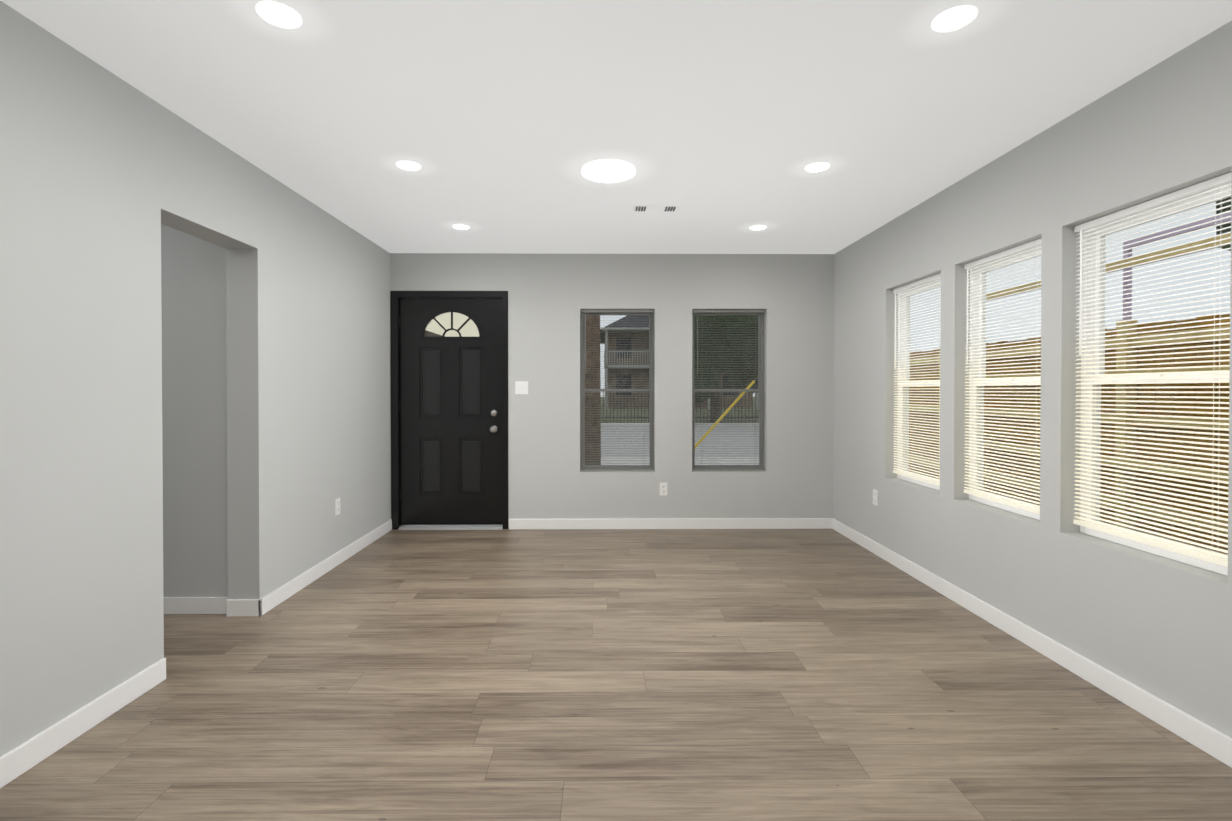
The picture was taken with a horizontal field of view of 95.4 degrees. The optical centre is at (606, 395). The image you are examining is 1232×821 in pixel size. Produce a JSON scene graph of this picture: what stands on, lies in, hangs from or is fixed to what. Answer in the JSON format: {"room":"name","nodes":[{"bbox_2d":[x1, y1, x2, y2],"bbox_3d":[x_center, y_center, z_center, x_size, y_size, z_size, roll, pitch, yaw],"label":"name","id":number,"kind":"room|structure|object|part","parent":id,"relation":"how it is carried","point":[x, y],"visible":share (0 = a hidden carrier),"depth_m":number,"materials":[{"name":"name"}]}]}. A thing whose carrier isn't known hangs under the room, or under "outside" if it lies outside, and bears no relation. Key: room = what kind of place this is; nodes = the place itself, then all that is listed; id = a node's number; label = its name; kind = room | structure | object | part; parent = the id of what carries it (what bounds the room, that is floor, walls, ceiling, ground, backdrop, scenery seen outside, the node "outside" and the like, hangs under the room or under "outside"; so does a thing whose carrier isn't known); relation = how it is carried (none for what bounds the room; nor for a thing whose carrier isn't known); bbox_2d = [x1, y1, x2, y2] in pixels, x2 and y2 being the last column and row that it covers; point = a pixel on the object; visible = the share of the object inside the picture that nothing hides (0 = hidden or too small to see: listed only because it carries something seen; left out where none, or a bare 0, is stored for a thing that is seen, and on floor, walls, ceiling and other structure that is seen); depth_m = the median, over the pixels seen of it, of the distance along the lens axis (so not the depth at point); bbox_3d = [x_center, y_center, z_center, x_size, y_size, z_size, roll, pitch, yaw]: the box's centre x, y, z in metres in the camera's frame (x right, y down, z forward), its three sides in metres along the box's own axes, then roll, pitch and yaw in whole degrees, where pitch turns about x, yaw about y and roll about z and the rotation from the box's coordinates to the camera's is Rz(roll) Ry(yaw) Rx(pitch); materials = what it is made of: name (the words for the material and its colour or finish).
{"room":"empty living room","nodes":[
{"label":"empty living room","id":0,"kind":"room"},
{"bbox_2d":[161,224,227,596],"bbox_3d":[-2.923,-0.019,3.132,1.708,2.440,0.120,0,0,-1],"label":"wall","id":1,"kind":"structure","parent":0,"point":[194,398],"depth_m":3.06,"materials":[{"name":"grey paint"}]},
{"bbox_2d":[0,1,390,756],"bbox_3d":[-1.969,-0.005,1.527,0.172,2.440,7.160,0,0,-1],"label":"wall","id":2,"kind":"structure","parent":0,"point":[104,175],"depth_m":2.21,"materials":[{"name":"grey paint"}]},
{"bbox_2d":[0,658,165,787],"bbox_3d":[-1.864,1.180,0.171,0.014,0.092,4.427,0,0,-1],"label":"baseboard","id":3,"kind":"structure","parent":2,"relation":"attached to","point":[60,734],"depth_m":1.98,"materials":[{"name":"white wood"}]},
{"bbox_2d":[252,519,391,616],"bbox_3d":[-1.898,1.147,3.994,0.014,0.092,1.904,0,0,-1],"label":"baseboard","id":4,"kind":"structure","parent":2,"relation":"attached to","point":[261,606],"depth_m":3.60,"materials":[{"name":"white wood"}]},
{"bbox_2d":[335,498,339,515],"bbox_3d":[-1.900,0.784,3.955,0.008,0.115,0.070,0,0,-1],"label":"electrical outlet","id":5,"kind":"object","parent":2,"relation":"attached to","point":[337,506],"visible":1,"depth_m":3.95,"materials":[{"name":"white plastic"}]},
{"bbox_2d":[390,253,833,518],"bbox_3d":[0.051,-0.036,5.045,3.930,2.440,0.160,0,0,-1],"label":"wall","id":6,"kind":"structure","parent":0,"point":[550,296],"depth_m":4.97,"materials":[{"name":"grey paint"}]},
{"bbox_2d":[390,291,508,528],"bbox_3d":[-1.394,0.131,5.000,1.034,2.108,0.168,0,0,-1],"label":"door frame","id":7,"kind":"structure","parent":6,"relation":"in","point":[396,297],"depth_m":4.95,"materials":[{"name":"black wood"}]},
{"bbox_3d":[-1.843,0.115,4.980,0.012,1.640,0.012,0,0,-1],"label":"front door hinges","id":8,"kind":"part","parent":7,"relation":"part of","materials":[{"name":"black metal"}]},
{"bbox_3d":[-1.386,-0.634,5.017,0.508,0.227,0.004,0,0,-1],"label":"fanlight glass","id":9,"kind":"part","parent":7,"relation":"part of","materials":[{"name":"glass"}]},
{"bbox_3d":[-1.386,-0.634,4.993,0.552,0.271,0.036,0,0,-1],"label":"fanlight frame","id":10,"kind":"part","parent":7,"relation":"part of","materials":[{"name":"black"}]},
{"bbox_2d":[400,299,502,524],"bbox_3d":[-1.386,0.147,5.010,0.912,2.015,0.044,0,0,-1],"label":"front door","id":11,"kind":"structure","parent":7,"relation":"attached to","point":[451,427],"depth_m":4.99,"materials":[{"name":"black wood"}]},
{"bbox_3d":[-1.383,0.229,4.996,0.510,1.262,0.010,0,0,-1],"label":"front door panel fields","id":12,"kind":"part","parent":11,"relation":"part of","materials":[{"name":"black wood"}]},
{"bbox_3d":[-1.006,0.230,4.956,0.066,0.207,0.072,0,0,-1],"label":"knob","id":13,"kind":"part","parent":7,"relation":"part of","materials":[{"name":"grey metal"}]},
{"bbox_2d":[515,381,527,393],"bbox_3d":[-0.754,-0.069,4.950,0.115,0.115,0.016,0,0,-1],"label":"light switch","id":14,"kind":"object","parent":6,"relation":"attached to","point":[521,387],"visible":1,"depth_m":4.95,"materials":[{"name":"white plastic"}]},
{"bbox_2d":[581,309,653,469],"bbox_3d":[0.092,-0.047,5.053,0.658,1.444,0.134,0,0,-1],"label":"window","id":15,"kind":"structure","parent":6,"relation":"in","point":[651,319],"depth_m":5.06,"materials":[{"name":"grey glass"}]},
{"bbox_2d":[581,312,652,470],"bbox_3d":[0.092,-0.040,4.994,0.642,1.420,0.034,0,0,-1],"label":"window blind","id":16,"kind":"object","parent":15,"relation":"attached to","point":[612,469],"visible":0.94,"depth_m":5.00,"materials":[{"name":"grey plastic"}]},
{"bbox_3d":[0.092,-0.754,4.994,0.650,0.027,0.028,0,0,-1],"label":"back window blind head rail","id":17,"kind":"part","parent":15,"relation":"part of","materials":[{"name":"grey metal"}]},
{"bbox_2d":[660,483,666,494],"bbox_3d":[0.502,0.830,4.973,0.070,0.115,0.008,0,0,-1],"label":"electrical outlet","id":18,"kind":"object","parent":6,"relation":"attached to","point":[663,488],"visible":1,"depth_m":4.97,"materials":[{"name":"white plastic"}]},
{"bbox_2d":[509,518,831,528],"bbox_3d":[0.553,1.139,4.972,2.847,0.092,0.017,0,0,-1],"label":"baseboard","id":19,"kind":"structure","parent":6,"relation":"attached to","point":[700,523],"depth_m":4.97,"materials":[{"name":"white wood"}]},
{"bbox_2d":[692,309,765,467],"bbox_3d":[1.088,-0.047,5.062,0.660,1.444,0.134,0,0,-1],"label":"window","id":20,"kind":"structure","parent":6,"relation":"in","point":[760,330],"depth_m":5.07,"materials":[{"name":"grey glass"}]},
{"bbox_2d":[692,312,764,470],"bbox_3d":[1.089,-0.040,5.003,0.644,1.420,0.034,0,0,-1],"label":"window blind","id":21,"kind":"object","parent":20,"relation":"attached to","point":[717,469],"visible":0.79,"depth_m":5.00,"materials":[{"name":"grey plastic"}]},
{"bbox_3d":[1.089,-0.754,5.003,0.652,0.027,0.028,0,0,-1],"label":"back window blind head rail","id":22,"kind":"part","parent":20,"relation":"part of","materials":[{"name":"white plastic"}]},
{"bbox_2d":[0,528,1231,820],"bbox_3d":[-0.837,1.275,1.448,6.090,0.120,7.360,0,0,-1],"label":"floor","id":23,"kind":"structure","parent":0,"point":[508,674],"depth_m":2.17,"materials":[{"name":"brown wood"}]},
{"bbox_2d":[398,525,502,529],"bbox_3d":[-1.386,1.176,5.018,0.920,0.018,0.150,0,0,-1],"label":"threshold","id":24,"kind":"object","parent":23,"relation":"on","point":[451,527],"visible":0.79,"depth_m":4.96,"materials":[{"name":"silver metal"}]},
{"bbox_2d":[0,0,1231,253],"bbox_3d":[-0.837,-1.284,1.426,6.090,0.120,7.360,0,0,-1],"label":"ceiling","id":25,"kind":"structure","parent":0,"point":[722,124],"depth_m":2.32,"materials":[{"name":"white paint"}]},
{"bbox_2d":[256,1,301,28],"bbox_3d":[-1.056,-1.225,1.805,0.130,0.006,0.130,0,0,-1],"label":"recessed light","id":26,"kind":"object","parent":25,"relation":"in","point":[278,14],"visible":1,"depth_m":1.80,"materials":[{"name":"white"}]},
{"bbox_2d":[396,161,421,170],"bbox_3d":[-1.067,-1.235,3.015,0.130,0.006,0.130,0,0,-1],"label":"recessed light","id":27,"kind":"object","parent":25,"relation":"in","point":[409,165],"visible":1,"depth_m":3.00,"materials":[{"name":"white plastic"}]},
{"bbox_2d":[452,224,469,229],"bbox_3d":[-1.077,-1.245,4.135,0.130,0.006,0.130,0,0,-1],"label":"recessed light","id":28,"kind":"object","parent":25,"relation":"in","point":[461,226],"visible":1,"depth_m":4.12,"materials":[{"name":"white plastic"}]},
{"bbox_2d":[581,159,635,182],"bbox_3d":[0.007,-1.228,3.074,0.298,0.022,0.298,0,0,-1],"label":"recessed light","id":29,"kind":"object","parent":25,"relation":"in","point":[608,171],"visible":1,"depth_m":3.04,"materials":[{"name":"white plastic"}]},
{"bbox_2d":[633,205,679,210],"bbox_3d":[0.324,-1.238,3.707,0.300,0.012,0.100,0,0,-1],"label":"ceiling vent","id":30,"kind":"object","parent":25,"relation":"in","point":[655,207],"visible":0.94,"depth_m":3.69,"materials":[{"name":"grey metal"}]},
{"bbox_2d":[749,225,766,229],"bbox_3d":[1.120,-1.245,4.154,0.130,0.006,0.130,0,0,-1],"label":"recessed light","id":31,"kind":"object","parent":25,"relation":"in","point":[757,227],"visible":1,"depth_m":4.14,"materials":[{"name":"white plastic"}]},
{"bbox_2d":[805,162,829,172],"bbox_3d":[1.140,-1.235,3.034,0.130,0.006,0.130,0,0,-1],"label":"recessed light","id":32,"kind":"object","parent":25,"relation":"in","point":[818,167],"visible":1,"depth_m":3.03,"materials":[{"name":"white"}]},
{"bbox_2d":[931,5,977,31],"bbox_3d":[1.131,-1.225,1.824,0.130,0.006,0.130,0,0,-1],"label":"recessed light","id":33,"kind":"object","parent":25,"relation":"in","point":[954,18],"visible":1,"depth_m":1.82,"materials":[{"name":"white"}]},
{"bbox_2d":[833,21,1231,737],"bbox_3d":[2.127,-0.006,1.564,0.160,2.440,7.160,0,0,-1],"label":"wall","id":34,"kind":"structure","parent":0,"point":[1157,625],"depth_m":2.56,"materials":[{"name":"grey paint"}]},
{"bbox_2d":[873,489,877,505],"bbox_3d":[2.020,0.766,4.220,0.008,0.115,0.070,0,0,-1],"label":"electrical outlet","id":35,"kind":"object","parent":34,"relation":"attached to","point":[875,497],"visible":1,"depth_m":4.21,"materials":[{"name":"white plastic"}]},
{"bbox_2d":[893,273,940,292],"bbox_3d":[2.090,-0.753,3.736,0.028,0.027,0.646,0,0,-1],"label":"blind headrail","id":36,"kind":"object","parent":34,"relation":"attached to","point":[919,283],"visible":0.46,"depth_m":3.74,"materials":[{"name":"white plastic"}]},
{"bbox_2d":[897,279,940,490],"bbox_3d":[2.144,-0.082,3.742,0.078,1.371,0.654,0,0,-1],"label":"window","id":37,"kind":"structure","parent":34,"relation":"in","point":[922,483],"depth_m":4.01,"materials":[{"name":"white plastic"}]},
{"bbox_2d":[893,279,940,485],"bbox_3d":[2.083,-0.093,3.742,0.034,1.312,0.638,0,0,-1],"label":"window blind","id":38,"kind":"object","parent":37,"relation":"attached to","point":[914,476],"visible":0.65,"depth_m":3.76,"materials":[{"name":"white plastic"}]},
{"bbox_2d":[964,238,1041,268],"bbox_3d":[2.097,-0.746,2.948,0.028,0.027,0.632,0,0,-1],"label":"blind headrail","id":39,"kind":"object","parent":34,"relation":"attached to","point":[1014,250],"visible":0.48,"depth_m":2.94,"materials":[{"name":"white plastic"}]},
{"bbox_2d":[969,245,1041,519],"bbox_3d":[2.151,-0.075,2.954,0.078,1.371,0.640,0,0,-1],"label":"window","id":40,"kind":"structure","parent":34,"relation":"in","point":[1030,514],"depth_m":3.22,"materials":[{"name":"white plastic"}]},
{"bbox_2d":[964,245,1041,513],"bbox_3d":[2.091,-0.087,2.954,0.034,1.312,0.624,0,0,-1],"label":"window blind","id":41,"kind":"object","parent":40,"relation":"attached to","point":[1010,503],"visible":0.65,"depth_m":2.95,"materials":[{"name":"white plastic"}]},
{"bbox_2d":[832,518,1231,767],"bbox_3d":[2.041,1.169,1.493,0.014,0.092,7.000,0,0,-1],"label":"baseboard","id":42,"kind":"structure","parent":34,"relation":"attached to","point":[1208,739],"depth_m":2.42,"materials":[{"name":"white wood"}]},
{"bbox_2d":[1074,172,1230,231],"bbox_3d":[2.104,-0.739,2.171,0.028,0.027,0.662,0,0,-1],"label":"blind headrail","id":43,"kind":"object","parent":34,"relation":"attached to","point":[1218,181],"visible":0.88,"depth_m":2.13,"materials":[{"name":"white plastic"}]},
{"bbox_2d":[1080,183,1230,575],"bbox_3d":[2.158,-0.068,2.177,0.078,1.371,0.670,0,0,-1],"label":"window","id":44,"kind":"structure","parent":34,"relation":"in","point":[1203,564],"depth_m":2.37,"materials":[{"name":"white plastic"}]},
{"bbox_2d":[1073,184,1230,566],"bbox_3d":[2.097,-0.080,2.177,0.034,1.312,0.654,0,0,-1],"label":"window blind","id":45,"kind":"object","parent":44,"relation":"attached to","point":[1194,554],"visible":0.98,"depth_m":2.13,"materials":[{"name":"white plastic"}]},
{"label":"outside","id":46,"kind":"structure","parent":0,"visible":0},
{"bbox_2d":[601,398,758,422],"bbox_3d":[-0.361,0.951,44.773,120.000,0.100,150.000,0,0,-1],"label":"ground","id":47,"kind":"structure","parent":46,"point":[645,421],"depth_m":29.12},
{"bbox_2d":[585,316,600,464],"bbox_3d":[-0.250,-3.277,7.535,2.160,9.000,0.331,0,0,-1],"label":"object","id":48,"kind":"object","parent":47,"relation":"on","point":[592,336],"depth_m":7.42,"materials":[{"name":"brown brick"}]},
{"bbox_2d":[601,388,758,422],"bbox_3d":[3.839,0.388,22.619,36.005,1.410,0.030,0,0,-1],"label":"iron fence","id":49,"kind":"object","parent":47,"relation":"on","point":[700,417],"depth_m":22.61,"materials":[{"name":"black metal"}]},
{"bbox_2d":[608,333,751,406],"bbox_3d":[5.229,-1.939,45.998,10.800,5.660,10.000,0,0,-1],"label":"wall","id":50,"kind":"structure","parent":47,"relation":"on","point":[627,335],"depth_m":40.97,"materials":[{"name":"grey"}]},
{"bbox_2d":[600,316,648,343],"bbox_3d":[5.229,-6.244,45.961,12.000,3.050,11.200,0,0,-1],"label":"roof","id":51,"kind":"structure","parent":50,"relation":"on","point":[633,319],"depth_m":40.34,"materials":[{"name":"grey"}]},
{"bbox_2d":[616,338,737,394],"bbox_3d":[5.123,-2.126,40.980,8.900,4.200,0.030,0,0,-1],"label":"window","id":52,"kind":"structure","parent":50,"relation":"attached to","point":[629,376],"depth_m":40.94,"materials":[{"name":"grey"}]},
{"bbox_2d":[601,328,758,408],"bbox_3d":[5.281,-1.913,40.098,11.400,5.710,1.800,0,0,-1],"label":"balcony","id":53,"kind":"object","parent":50,"relation":"attached to","point":[627,330],"depth_m":39.37,"materials":[{"name":"grey"}]},
{"bbox_2d":[711,381,720,421],"bbox_3d":[4.852,-2.130,22.891,1.276,6.441,0.418,0,0,-1],"label":"trunk","id":54,"kind":"object","parent":47,"relation":"on","point":[712,404],"depth_m":22.75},
{"bbox_2d":[694,315,757,403],"bbox_3d":[4.436,-3.781,22.682,6.842,8.310,6.707,0,0,-1],"label":"foliage","id":55,"kind":"object","parent":54,"relation":"attached to","point":[724,330],"depth_m":21.49,"materials":[{"name":"green plant"}]},
{"bbox_2d":[909,319,1229,533],"bbox_3d":[4.257,0.359,-0.094,0.090,1.860,16.200,0,0,-1],"label":"rails","id":56,"kind":"object","parent":47,"relation":"on","point":[1135,394],"depth_m":4.51,"materials":[{"name":"brown wood"}]},
{"bbox_2d":[909,313,1229,554],"bbox_3d":[4.311,0.371,-0.095,0.018,1.835,16.198,0,0,-1],"label":"fence","id":57,"kind":"object","parent":56,"relation":"attached to","point":[1169,409],"depth_m":4.41,"materials":[{"name":"brown wood"}]},
{"bbox_2d":[984,233,1230,480],"bbox_3d":[4.148,-0.314,2.549,0.060,3.160,7.500,0,0,-1],"label":"fence","id":58,"kind":"structure","parent":47,"relation":"on","point":[1156,370],"depth_m":4.24,"materials":[{"name":"brown wood"}]},
{"bbox_2d":[1123,212,1230,319],"bbox_3d":[4.465,-0.017,2.904,0.060,2.560,3.800,0,0,-1],"label":"beam","id":59,"kind":"structure","parent":47,"relation":"on","point":[1163,237],"depth_m":4.57,"materials":[{"name":"purple"}]},
{"bbox_2d":[601,423,758,464],"bbox_3d":[-0.084,1.206,13.565,120.000,0.130,16.820,0,0,-1],"label":"sidewalk","id":60,"kind":"structure","parent":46,"point":[750,460],"depth_m":10.24,"materials":[{"name":"grey concrete"}]},
{"bbox_2d":[601,427,758,456],"bbox_3d":[-0.100,1.214,15.476,120.000,0.080,9.800,0,0,-1],"label":"street","id":61,"kind":"structure","parent":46,"point":[647,439],"depth_m":14.72,"materials":[{"name":"grey asphalt"}]},
{"bbox_3d":[5.982,-3.557,10.988,6.194,9.500,0.280,0,0,-1],"label":"pole","id":62,"kind":"object","parent":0,"visible":0},
{"bbox_2d":[695,381,754,447],"bbox_3d":[2.224,0.453,10.989,1.363,1.509,0.044,0,0,-1],"label":"guard","id":63,"kind":"object","parent":62,"relation":"attached to","point":[731,405],"depth_m":10.97,"materials":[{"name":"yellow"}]},
{"bbox_3d":[-14.353,-0.721,43.834,16.000,3.260,10.000,0,0,-1],"label":"wall","id":64,"kind":"structure","parent":0,"visible":0},
{"bbox_2d":[424,330,444,336],"bbox_3d":[-14.353,-3.726,43.808,17.200,2.850,11.200,0,0,-1],"label":"house roof","id":65,"kind":"structure","parent":64,"relation":"on","point":[429,333],"depth_m":38.23,"materials":[{"name":"grey"}]},
{"bbox_3d":[18.159,-1.816,10.911,3.009,6.020,0.418,0,0,-1],"label":"trunk","id":66,"kind":"object","parent":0,"visible":0},
{"bbox_2d":[1216,197,1230,250],"bbox_3d":[17.511,-4.175,11.080,7.899,7.402,7.718,0,0,-1],"label":"tree","id":67,"kind":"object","parent":66,"relation":"attached to","point":[1223,225],"depth_m":13.56,"materials":[{"name":"green plant"}]}
]}

